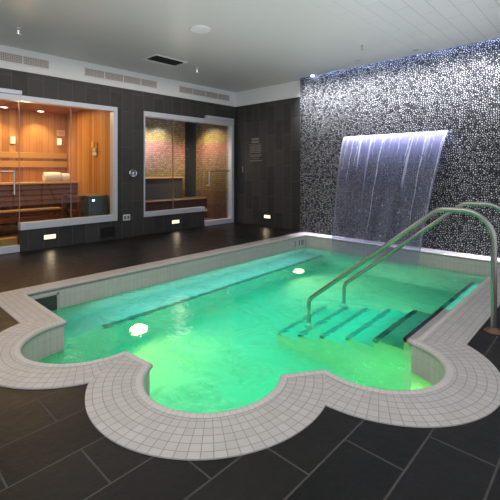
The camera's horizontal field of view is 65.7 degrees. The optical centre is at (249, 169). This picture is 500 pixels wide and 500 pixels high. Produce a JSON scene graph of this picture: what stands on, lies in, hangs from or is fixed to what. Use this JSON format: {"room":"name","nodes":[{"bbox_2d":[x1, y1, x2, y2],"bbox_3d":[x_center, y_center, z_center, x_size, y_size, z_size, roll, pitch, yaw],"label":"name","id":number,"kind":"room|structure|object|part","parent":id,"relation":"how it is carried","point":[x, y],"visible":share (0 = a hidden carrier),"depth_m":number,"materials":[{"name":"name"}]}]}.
{"room":"spa","nodes":[
{"label":"spa","id":0,"kind":"room"},
{"bbox_2d":[0,230,17,243],"bbox_3d":[-3.978,1.134,6.247,2.050,0.028,2.770,0,0,43],"label":"floor","id":1,"kind":"structure","parent":0,"point":[11,233],"depth_m":6.67,"materials":[{"name":"brown wood"}]},
{"bbox_2d":[0,207,60,230],"bbox_3d":[-4.369,0.910,6.353,0.206,0.420,2.370,0,0,43],"label":"bench","id":2,"kind":"object","parent":1,"relation":"on","point":[56,210],"visible":0.67,"depth_m":6.75,"materials":[{"name":"brown wood"}]},
{"bbox_3d":[-4.334,0.925,6.321,0.050,0.389,2.350,0,0,43],"label":"bench frame","id":3,"kind":"part","parent":2,"relation":"part of","materials":[{"name":"brown wood"}]},
{"bbox_2d":[0,181,77,217],"bbox_3d":[-4.511,0.677,6.752,0.578,0.885,2.757,0,0,43],"label":"bench","id":4,"kind":"object","parent":1,"relation":"on","point":[72,185],"visible":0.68,"depth_m":7.07,"materials":[{"name":"brown wood"}]},
{"bbox_2d":[42,172,61,180],"bbox_3d":[-3.752,0.134,7.334,0.159,0.172,0.295,0,0,43],"label":"rolled towel","id":5,"kind":"object","parent":4,"relation":"on","point":[47,176],"visible":1,"depth_m":7.27,"materials":[{"name":"beige fabric"}]},
{"bbox_2d":[61,173,69,180],"bbox_3d":[-3.594,0.147,7.518,0.139,0.150,0.150,0,0,43],"label":"rolled towel","id":6,"kind":"object","parent":4,"relation":"on","point":[65,176],"visible":0.84,"depth_m":7.48,"materials":[{"name":"beige fabric"}]},
{"bbox_2d":[62,194,84,218],"bbox_3d":[-2.961,0.775,6.462,0.700,0.690,0.095,0,0,43],"label":"guard","id":7,"kind":"object","parent":1,"relation":"on","point":[79,213],"visible":0.76,"depth_m":6.51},
{"bbox_3d":[-3.199,0.775,6.661,0.060,0.690,0.060,0,0,43],"label":"post","id":8,"kind":"part","parent":7,"relation":"part of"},
{"bbox_3d":[-2.938,0.460,6.485,0.700,0.060,0.030,0,0,43],"label":"rail","id":9,"kind":"part","parent":7,"relation":"part of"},
{"bbox_3d":[-2.938,0.720,6.485,0.700,0.060,0.030,0,0,43],"label":"rail","id":10,"kind":"part","parent":7,"relation":"part of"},
{"bbox_3d":[-2.747,0.775,6.237,0.060,0.690,0.060,0,0,43],"label":"post","id":11,"kind":"part","parent":7,"relation":"part of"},
{"bbox_2d":[78,194,107,216],"bbox_3d":[-2.725,0.777,6.676,0.490,0.685,0.350,0,0,43],"label":"heater","id":12,"kind":"object","parent":1,"relation":"on","point":[93,204],"visible":0.49,"depth_m":6.50,"materials":[{"name":"metal"}]},
{"bbox_2d":[0,108,65,225],"bbox_3d":[-4.747,0.015,6.969,0.060,2.270,2.890,0,0,43],"label":"wall","id":13,"kind":"structure","parent":0,"point":[38,130],"depth_m":7.47,"materials":[{"name":"brown wood"}]},
{"bbox_2d":[10,136,14,143],"bbox_3d":[-4.426,-0.550,7.223,0.059,0.154,0.094,0,0,43],"label":"wall lamp","id":14,"kind":"object","parent":13,"relation":"attached to","point":[12,138],"visible":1,"depth_m":7.20,"materials":[{"name":"white glass"}]},
{"bbox_2d":[0,161,66,167],"bbox_3d":[-4.696,-0.100,6.927,0.068,0.120,2.740,0,0,43],"label":"rail","id":15,"kind":"object","parent":13,"relation":"attached to","point":[54,164],"visible":1,"depth_m":7.46,"materials":[{"name":"brown wood"}]},
{"bbox_2d":[0,152,66,158],"bbox_3d":[-4.696,-0.270,6.927,0.068,0.110,2.740,0,0,43],"label":"rail","id":16,"kind":"object","parent":13,"relation":"attached to","point":[2,154],"visible":1,"depth_m":7.45,"materials":[{"name":"brown wood"}]},
{"bbox_2d":[56,138,61,145],"bbox_3d":[-3.858,-0.560,7.828,0.059,0.154,0.094,0,0,43],"label":"wall lamp","id":17,"kind":"object","parent":13,"relation":"attached to","point":[58,140],"visible":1,"depth_m":7.81,"materials":[{"name":"white glass"}]},
{"bbox_2d":[57,130,64,135],"bbox_3d":[-3.848,-0.740,7.873,0.013,0.120,0.160,0,0,43],"label":"wall sign","id":18,"kind":"object","parent":13,"relation":"attached to","point":[59,132],"visible":1,"depth_m":7.87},
{"bbox_2d":[0,100,86,114],"bbox_3d":[-4.000,-1.145,6.268,2.110,0.050,2.890,0,0,43],"label":"ceiling","id":19,"kind":"structure","parent":0,"point":[24,106],"depth_m":7.11,"materials":[{"name":"brown wood"}]},
{"bbox_2d":[66,110,109,217],"bbox_3d":[-3.010,0.015,7.279,2.050,2.270,0.060,0,0,43],"label":"wall","id":20,"kind":"structure","parent":0,"point":[92,173],"depth_m":7.25,"materials":[{"name":"brown wood"}]},
{"bbox_2d":[91,141,97,155],"bbox_3d":[-2.822,-0.380,7.027,0.170,0.260,0.049,0,0,43],"label":"wall lamp","id":21,"kind":"object","parent":20,"relation":"attached to","point":[94,145],"visible":1,"depth_m":7.00,"materials":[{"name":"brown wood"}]},
{"bbox_3d":[-2.808,-0.370,7.034,0.140,0.240,0.019,0,0,43],"label":"plate","id":22,"kind":"part","parent":21,"relation":"part of","materials":[{"name":"brown wood"}]},
{"bbox_2d":[0,68,235,251],"bbox_3d":[-2.885,-0.110,5.826,0.120,2.520,7.750,0,0,43],"label":"wall","id":23,"kind":"structure","parent":0,"point":[131,104],"depth_m":6.55,"materials":[{"name":"stone"}]},
{"bbox_2d":[0,88,21,254],"bbox_3d":[-3.599,0.024,5.089,0.247,2.244,1.020,0,0,43],"label":"door","id":24,"kind":"structure","parent":23,"relation":"in","point":[8,245],"depth_m":5.31,"materials":[{"name":"clear glass"}]},
{"bbox_3d":[-3.423,0.184,5.114,0.024,0.332,0.577,0,0,43],"label":"handle","id":25,"kind":"part","parent":24,"relation":"part of","materials":[{"name":"metal"}]},
{"bbox_3d":[-3.657,1.040,5.127,0.110,0.160,0.995,0,0,43],"label":"wooden sill","id":26,"kind":"part","parent":24,"relation":"part of","materials":[{"name":"brown wood"}]},
{"bbox_3d":[-3.575,1.098,5.050,0.105,0.096,0.995,0,0,43],"label":"rail","id":27,"kind":"part","parent":24,"relation":"part of","materials":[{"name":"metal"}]},
{"bbox_3d":[-3.567,-0.992,5.048,0.100,0.083,1.004,0,0,43],"label":"header rail","id":28,"kind":"part","parent":24,"relation":"part of","materials":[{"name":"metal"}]},
{"bbox_2d":[0,50,49,69],"bbox_3d":[-3.409,-1.528,5.144,0.011,0.145,1.400,0,0,43],"label":"air vent","id":29,"kind":"object","parent":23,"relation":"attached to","point":[8,57],"visible":1,"depth_m":5.41,"materials":[{"name":"grey metal"}]},
{"bbox_2d":[42,233,56,240],"bbox_3d":[-2.933,0.985,5.672,0.019,0.096,0.200,0,0,43],"label":"step light","id":30,"kind":"object","parent":23,"relation":"attached to","point":[51,236],"visible":1,"depth_m":5.66,"materials":[{"name":"white plastic"}]},
{"bbox_2d":[18,95,117,229],"bbox_3d":[-2.744,-0.092,5.955,0.130,1.885,1.448,0,0,43],"label":"window","id":31,"kind":"structure","parent":23,"relation":"in","point":[113,216],"depth_m":6.14,"materials":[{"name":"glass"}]},
{"bbox_3d":[-2.743,0.800,5.956,0.130,0.100,1.445,0,0,43],"label":"sill","id":32,"kind":"part","parent":31,"relation":"part of","materials":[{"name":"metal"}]},
{"bbox_2d":[100,226,114,237],"bbox_3d":[-2.323,1.025,6.327,0.014,0.170,0.250,0,0,43],"label":"air vent","id":33,"kind":"object","parent":23,"relation":"in","point":[105,232],"visible":1,"depth_m":6.32,"materials":[{"name":"black plastic"}]},
{"bbox_2d":[0,45,235,106],"bbox_3d":[-2.940,-1.525,5.754,0.138,0.310,7.570,0,0,43],"label":"trim","id":34,"kind":"structure","parent":23,"relation":"attached to","point":[60,67],"depth_m":6.20,"materials":[{"name":"white paint"}]},
{"bbox_2d":[84,67,156,88],"bbox_3d":[-2.129,-1.528,6.508,0.011,0.145,1.320,0,0,43],"label":"air vent","id":35,"kind":"object","parent":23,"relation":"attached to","point":[88,72],"visible":1,"depth_m":6.45,"materials":[{"name":"grey metal"}]},
{"bbox_2d":[123,214,129,220],"bbox_3d":[-2.094,0.815,6.571,0.013,0.100,0.130,0,0,43],"label":"wall outlet","id":36,"kind":"object","parent":23,"relation":"attached to","point":[125,217],"visible":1,"depth_m":6.57,"materials":[{"name":"white plastic"}]},
{"bbox_2d":[129,169,136,176],"bbox_3d":[-2.001,0.065,6.641,0.052,0.144,0.144,0,0,43],"label":"gauge","id":37,"kind":"object","parent":23,"relation":"attached to","point":[132,173],"visible":1,"depth_m":6.62,"materials":[{"name":"silver metal"}]},
{"bbox_2d":[144,111,204,216],"bbox_3d":[-1.431,-0.095,7.354,0.130,1.870,1.390,0,0,43],"label":"window","id":38,"kind":"structure","parent":23,"relation":"in","point":[148,114],"depth_m":7.27,"materials":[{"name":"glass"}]},
{"bbox_3d":[-1.431,0.797,7.354,0.130,0.085,1.390,0,0,43],"label":"sill","id":39,"kind":"part","parent":38,"relation":"part of","materials":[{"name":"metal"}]},
{"bbox_2d":[171,219,179,224],"bbox_3d":[-1.404,0.985,7.302,0.019,0.096,0.200,0,0,43],"label":"step light","id":40,"kind":"object","parent":23,"relation":"attached to","point":[173,221],"visible":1,"depth_m":7.29,"materials":[{"name":"white plastic"}]},
{"bbox_2d":[179,85,229,101],"bbox_3d":[-0.894,-1.528,7.825,0.011,0.145,1.330,0,0,43],"label":"air vent","id":41,"kind":"object","parent":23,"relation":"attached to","point":[182,89],"visible":1,"depth_m":7.78,"materials":[{"name":"grey metal"}]},
{"bbox_2d":[204,115,233,225],"bbox_3d":[-0.658,0.023,8.141,0.132,2.246,0.805,0,0,43],"label":"door","id":42,"kind":"structure","parent":23,"relation":"in","point":[214,120],"depth_m":8.35,"materials":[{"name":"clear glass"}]},
{"bbox_3d":[-0.688,1.098,8.121,0.115,0.096,0.735,0,0,43],"label":"rail","id":43,"kind":"part","parent":42,"relation":"part of","materials":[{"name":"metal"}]},
{"bbox_3d":[-0.659,-0.988,8.145,0.105,0.095,0.800,0,0,43],"label":"header rail","id":44,"kind":"part","parent":42,"relation":"part of","materials":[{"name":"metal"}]},
{"bbox_3d":[-0.641,0.179,8.079,0.024,0.322,0.572,0,0,43],"label":"handle","id":45,"kind":"part","parent":42,"relation":"part of","materials":[{"name":"metal"}]},
{"bbox_2d":[145,117,184,196],"bbox_3d":[-2.273,0.000,8.364,0.060,2.300,2.110,0,0,43],"label":"wall","id":46,"kind":"structure","parent":0,"point":[158,132],"depth_m":8.70,"materials":[{"name":"tile"}]},
{"bbox_2d":[185,122,195,196],"bbox_3d":[-1.444,0.000,9.300,0.010,2.300,0.390,0,0,43],"label":"wall","id":47,"kind":"structure","parent":0,"point":[190,128],"depth_m":9.31,"materials":[{"name":"black tile"}]},
{"bbox_2d":[196,123,227,218],"bbox_3d":[-0.856,0.000,8.954,1.200,2.300,0.030,0,0,43],"label":"wall","id":48,"kind":"structure","parent":0,"point":[211,140],"depth_m":8.92,"materials":[{"name":"tile"}]},
{"bbox_2d":[0,222,499,499],"bbox_3d":[-0.906,1.150,4.004,10.000,0.001,7.800,0,0,43],"label":"floor","id":49,"kind":"structure","parent":0,"point":[51,449],"depth_m":1.56,"materials":[{"name":"tile"}]},
{"bbox_2d":[0,232,499,460],"bbox_3d":[0.530,1.733,3.890,3.750,1.194,5.340,0,0,43],"label":"swimming pool","id":50,"kind":"object","parent":49,"relation":"in","point":[465,389],"visible":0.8,"depth_m":2.14,"materials":[{"name":"tile"}]},
{"bbox_3d":[-1.967,1.282,3.668,0.012,0.165,0.300,0,0,43],"label":"skimmer frame","id":51,"kind":"part","parent":50,"relation":"part of","materials":[{"name":"tile"}]},
{"bbox_2d":[22,236,499,395],"bbox_3d":[0.508,1.740,3.918,3.281,1.180,4.870,0,0,43],"label":"basin","id":52,"kind":"object","parent":50,"relation":"in","point":[439,346],"depth_m":2.88,"materials":[{"name":"liquid"}]},
{"bbox_2d":[37,247,487,412],"bbox_3d":[0.508,1.360,3.918,3.281,0.001,4.870,0,0,43],"label":"pool water","id":53,"kind":"object","parent":50,"relation":"in","point":[221,339],"visible":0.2,"depth_m":3.42,"materials":[{"name":"green liquid"}]},
{"bbox_2d":[307,207,499,335],"bbox_3d":[1.157,1.059,3.275,1.687,1.552,0.124,0,0,43],"label":"handrail","id":54,"kind":"object","parent":49,"relation":"on","point":[493,329],"visible":0.9,"depth_m":2.87,"materials":[{"name":"metal"}]},
{"bbox_2d":[342,201,499,291],"bbox_3d":[1.629,1.059,3.778,1.687,1.552,0.124,0,0,43],"label":"handrail","id":55,"kind":"object","parent":49,"relation":"on","point":[468,203],"visible":0.78,"depth_m":3.77,"materials":[{"name":"metal"}]},
{"bbox_2d":[0,0,499,92],"bbox_3d":[-0.872,-1.730,4.040,10.000,0.100,7.900,0,0,43],"label":"ceiling","id":56,"kind":"structure","parent":0,"point":[249,44],"depth_m":4.78,"materials":[{"name":"paint"}]},
{"bbox_2d":[142,54,187,66],"bbox_3d":[-1.308,-1.669,5.957,0.380,0.019,0.580,0,0,43],"label":"ceiling vent","id":57,"kind":"object","parent":56,"relation":"in","point":[155,58],"visible":1,"depth_m":5.94,"materials":[{"name":"black plastic"}]},
{"bbox_3d":[-1.349,-1.667,5.996,0.008,0.014,0.520,0,0,43],"label":"blade","id":58,"kind":"part","parent":57,"relation":"part of","materials":[{"name":"black plastic"}]},
{"bbox_3d":[-1.298,-1.667,5.948,0.008,0.014,0.520,0,0,43],"label":"blade","id":59,"kind":"part","parent":57,"relation":"part of","materials":[{"name":"black plastic"}]},
{"bbox_3d":[-1.247,-1.667,5.900,0.008,0.014,0.520,0,0,43],"label":"blade","id":60,"kind":"part","parent":57,"relation":"part of","materials":[{"name":"black plastic"}]},
{"bbox_2d":[190,25,210,33],"bbox_3d":[-0.594,-1.672,4.629,0.250,0.014,0.250,0,0,43],"label":"ceiling speaker","id":61,"kind":"object","parent":56,"relation":"attached to","point":[200,29],"visible":1,"depth_m":4.60},
{"bbox_2d":[236,97,299,229],"bbox_3d":[0.394,-0.110,7.919,1.799,2.520,0.150,0,0,43],"label":"wall","id":62,"kind":"structure","parent":0,"point":[271,185],"depth_m":7.83,"materials":[{"name":"stone"}]},
{"bbox_2d":[249,138,261,160],"bbox_3d":[0.115,-0.415,8.074,0.360,0.480,0.004,0,0,43],"label":"sign","id":63,"kind":"object","parent":62,"relation":"attached to","point":[252,138],"visible":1,"depth_m":8.07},
{"bbox_2d":[264,214,270,218],"bbox_3d":[0.350,0.955,7.843,0.200,0.096,0.019,0,0,43],"label":"step light","id":64,"kind":"object","parent":62,"relation":"attached to","point":[266,216],"visible":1,"depth_m":7.83,"materials":[{"name":"white plastic"}]},
{"bbox_2d":[236,80,299,106],"bbox_3d":[0.394,-1.525,7.906,1.781,0.310,0.168,0,0,43],"label":"trim","id":65,"kind":"structure","parent":62,"relation":"attached to","point":[288,90],"depth_m":7.79,"materials":[{"name":"white paint"}]},
{"bbox_2d":[300,38,499,257],"bbox_3d":[3.108,-0.450,5.236,5.830,3.200,0.150,0,0,43],"label":"wall","id":66,"kind":"structure","parent":0,"point":[455,89],"depth_m":5.84,"materials":[{"name":"tile"}]},
{"bbox_2d":[336,130,452,253],"bbox_3d":[2.053,0.403,5.757,1.642,1.906,0.530,0,0,43],"label":"waterfall","id":67,"kind":"object","parent":66,"relation":"attached to","point":[427,135],"visible":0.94,"depth_m":5.69,"materials":[{"name":"liquid"}]},
{"bbox_3d":[-1.680,1.139,8.075,1.200,0.018,2.380,0,0,43],"label":"floor","id":68,"kind":"structure","parent":0,"visible":0},
{"bbox_2d":[145,177,206,217],"bbox_3d":[-1.964,0.652,8.341,0.418,0.955,2.360,0,0,43],"label":"bench","id":69,"kind":"object","parent":68,"relation":"on","point":[158,190],"visible":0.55,"depth_m":8.48,"materials":[{"name":"tile"}]},
{"bbox_3d":[-2.234,0.427,8.251,0.148,0.444,1.860,0,0,43],"label":"backrest","id":70,"kind":"part","parent":69,"relation":"part of","materials":[{"name":"tile"}]},
{"bbox_3d":[-1.971,0.905,8.348,0.398,0.450,2.360,0,0,43],"label":"seat","id":71,"kind":"part","parent":69,"relation":"part of","materials":[{"name":"wood"}]},
{"bbox_3d":[-1.964,0.667,8.341,0.418,0.025,2.360,0,0,43],"label":"seat trim","id":72,"kind":"part","parent":69,"relation":"part of","materials":[{"name":"brown wood"}]}
]}

